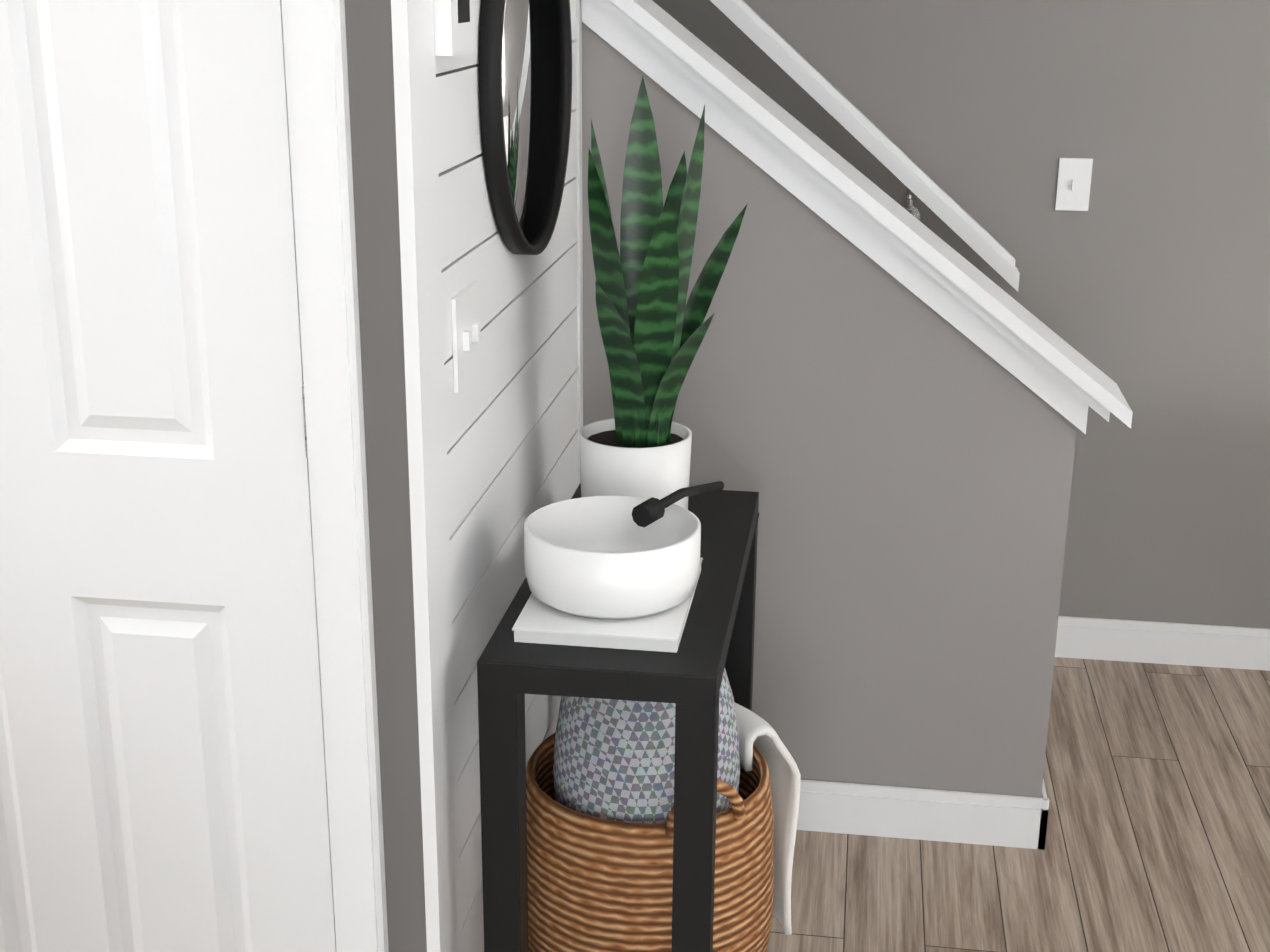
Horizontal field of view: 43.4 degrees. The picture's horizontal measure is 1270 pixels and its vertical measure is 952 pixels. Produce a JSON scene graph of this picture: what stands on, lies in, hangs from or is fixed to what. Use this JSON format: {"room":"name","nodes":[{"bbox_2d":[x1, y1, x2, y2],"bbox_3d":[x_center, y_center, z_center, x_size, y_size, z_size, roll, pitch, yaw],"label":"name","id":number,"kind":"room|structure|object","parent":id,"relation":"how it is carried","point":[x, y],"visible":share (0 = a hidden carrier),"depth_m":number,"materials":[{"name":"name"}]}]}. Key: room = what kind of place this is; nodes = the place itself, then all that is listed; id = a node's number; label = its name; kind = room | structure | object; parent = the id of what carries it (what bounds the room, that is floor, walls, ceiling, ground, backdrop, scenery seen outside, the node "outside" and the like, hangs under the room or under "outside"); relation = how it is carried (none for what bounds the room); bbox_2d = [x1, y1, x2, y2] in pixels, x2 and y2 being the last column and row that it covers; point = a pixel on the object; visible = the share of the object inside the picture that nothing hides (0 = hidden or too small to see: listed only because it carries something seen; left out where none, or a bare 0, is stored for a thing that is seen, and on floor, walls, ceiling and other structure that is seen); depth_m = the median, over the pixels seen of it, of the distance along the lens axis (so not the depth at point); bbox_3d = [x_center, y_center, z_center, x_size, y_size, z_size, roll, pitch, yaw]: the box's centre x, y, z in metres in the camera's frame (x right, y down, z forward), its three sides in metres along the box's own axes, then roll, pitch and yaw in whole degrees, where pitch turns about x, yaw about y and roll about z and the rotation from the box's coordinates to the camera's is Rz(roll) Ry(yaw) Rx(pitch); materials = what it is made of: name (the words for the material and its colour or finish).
{"room":"entryway","nodes":[
{"label":"entryway","id":0,"kind":"room"},
{"bbox_2d":[344,0,426,951],"bbox_3d":[-1.591,-0.552,2.468,2.839,2.744,1.063,3,18,8],"label":"wall","id":1,"kind":"structure","parent":0,"point":[372,106],"depth_m":1.87,"materials":[{"name":"grey paint"}]},
{"bbox_2d":[0,0,336,951],"bbox_3d":[-0.757,-0.015,1.946,0.756,2.028,0.098,3,18,8],"label":"door","id":2,"kind":"structure","parent":1,"relation":"in","point":[162,770],"depth_m":1.95,"materials":[{"name":"white paint"}]},
{"bbox_2d":[281,0,388,951],"bbox_3d":[-1.116,-0.075,2.025,1.627,2.114,0.124,3,18,8],"label":"door frame","id":3,"kind":"structure","parent":1,"relation":"attached to","point":[315,54],"depth_m":1.86,"materials":[{"name":"white paint"}]},
{"bbox_2d":[391,0,582,951],"bbox_3d":[-0.212,-0.498,2.333,0.104,2.744,1.177,3,18,8],"label":"wall","id":4,"kind":"structure","parent":0,"point":[493,456],"depth_m":2.10,"materials":[{"name":"white wood"}]},
{"bbox_2d":[433,0,474,55],"bbox_3d":[-0.212,-0.536,1.870,0.024,0.080,0.110,3,18,8],"label":"wall thermostat","id":5,"kind":"object","parent":4,"relation":"attached to","point":[454,27],"visible":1,"depth_m":1.83,"materials":[{"name":"white paint"}]},
{"bbox_2d":[451,281,480,393],"bbox_3d":[-0.212,-0.179,2.046,0.014,0.120,0.120,3,18,8],"label":"light switch","id":6,"kind":"object","parent":4,"relation":"attached to","point":[466,337],"visible":0.95,"depth_m":2.03,"materials":[{"name":"white paint"}]},
{"bbox_2d":[479,0,571,254],"bbox_3d":[-0.150,-0.574,2.286,0.028,0.510,0.510,3,18,8],"label":"round mirror","id":7,"kind":"object","parent":4,"relation":"attached to","point":[525,76],"visible":1,"depth_m":2.29,"materials":[{"name":"black mirror"}]},
{"bbox_2d":[582,22,1076,797],"bbox_3d":[0.349,-0.078,2.946,0.884,1.576,0.110,3,18,8],"label":"wall","id":8,"kind":"structure","parent":0,"point":[894,452],"depth_m":2.90,"materials":[{"name":"grey paint"}]},
{"bbox_2d":[581,0,1132,433],"bbox_3d":[0.395,-0.493,2.805,0.968,0.796,0.200,3,18,8],"label":"trim","id":9,"kind":"structure","parent":8,"relation":"on","point":[690,71],"depth_m":2.74,"materials":[{"name":"white paint"}]},
{"bbox_2d":[797,779,1048,849],"bbox_3d":[0.343,0.641,3.112,0.897,0.105,0.014,3,18,8],"label":"baseboard","id":10,"kind":"structure","parent":8,"relation":"attached to","point":[934,815],"depth_m":3.08,"materials":[{"name":"white paint"}]},
{"bbox_2d":[652,0,1269,628],"bbox_3d":[-0.820,-2.055,3.474,10.260,5.000,0.120,3,18,8],"label":"wall","id":11,"kind":"structure","parent":0,"point":[1144,282],"depth_m":3.60,"materials":[{"name":"grey paint"}]},
{"bbox_2d":[710,0,1019,290],"bbox_3d":[-0.513,-1.694,3.422,2.800,2.512,0.106,3,18,8],"label":"stair handrail","id":12,"kind":"object","parent":11,"relation":"attached to","point":[860,127],"visible":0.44,"depth_m":3.52,"materials":[{"name":"white paint"}]},
{"bbox_2d":[1055,158,1092,210],"bbox_3d":[0.984,-0.652,3.577,0.072,0.116,0.014,3,18,8],"label":"light switch","id":13,"kind":"object","parent":11,"relation":"attached to","point":[1073,184],"visible":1,"depth_m":3.58,"materials":[{"name":"white paint"}]},
{"bbox_2d":[1055,616,1269,670],"bbox_3d":[2.546,0.470,3.697,3.400,0.105,0.014,3,18,8],"label":"baseboard","id":14,"kind":"structure","parent":11,"relation":"attached to","point":[1218,646],"depth_m":3.86,"materials":[{"name":"white paint"}]},
{"bbox_2d":[767,657,1269,951],"bbox_3d":[-1.837,1.552,0.499,11.500,0.060,8.360,3,18,8],"label":"floor","id":15,"kind":"structure","parent":0,"point":[1156,777],"depth_m":3.04,"materials":[{"name":"brown wood"}]},
{"bbox_2d":[477,483,758,951],"bbox_3d":[0.002,0.501,2.433,0.302,0.783,0.734,3,18,8],"label":"console table","id":16,"kind":"object","parent":15,"relation":"on","point":[717,637],"visible":0.4,"depth_m":2.04,"materials":[{"name":"black"}]},
{"bbox_2d":[512,558,702,652],"bbox_3d":[-0.030,0.164,2.167,0.214,0.020,0.298,3,18,8],"label":"notebook","id":17,"kind":"object","parent":16,"relation":"on","point":[539,621],"visible":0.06,"depth_m":2.04,"materials":[{"name":"white paper"}]},
{"bbox_2d":[524,481,723,619],"bbox_3d":[-0.017,0.087,2.181,0.249,0.119,0.326,3,18,8],"label":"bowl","id":18,"kind":"object","parent":17,"relation":"on","point":[612,557],"visible":1,"depth_m":2.08,"materials":[{"name":"white ceramic"}]},
{"bbox_2d":[579,76,746,509],"bbox_3d":[0.031,-0.245,2.381,0.245,0.669,0.291,3,18,8],"label":"snake plant","id":19,"kind":"object","parent":16,"relation":"on","point":[653,328],"visible":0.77,"depth_m":2.41,"materials":[{"name":"green plant"}]},
{"bbox_2d":[526,732,773,951],"bbox_3d":[0.018,0.569,2.447,0.396,0.404,0.396,3,18,8],"label":"woven basket","id":20,"kind":"object","parent":15,"relation":"on","point":[595,884],"visible":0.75,"depth_m":2.29,"materials":[{"name":"brown wicker"}]},
{"bbox_2d":[553,668,739,823],"bbox_3d":[0.018,0.436,2.394,0.280,0.500,0.292,3,18,8],"label":"knit pillow","id":21,"kind":"object","parent":20,"relation":"in","point":[614,759],"visible":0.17,"depth_m":2.26,"materials":[{"name":"grey fabric"}]},
{"bbox_2d":[734,702,800,934],"bbox_3d":[0.186,0.536,2.549,0.154,0.368,0.162,3,18,8],"label":"throw blanket","id":22,"kind":"object","parent":20,"relation":"on","point":[758,732],"visible":0.42,"depth_m":2.50,"materials":[{"name":"white fabric"}]}
]}

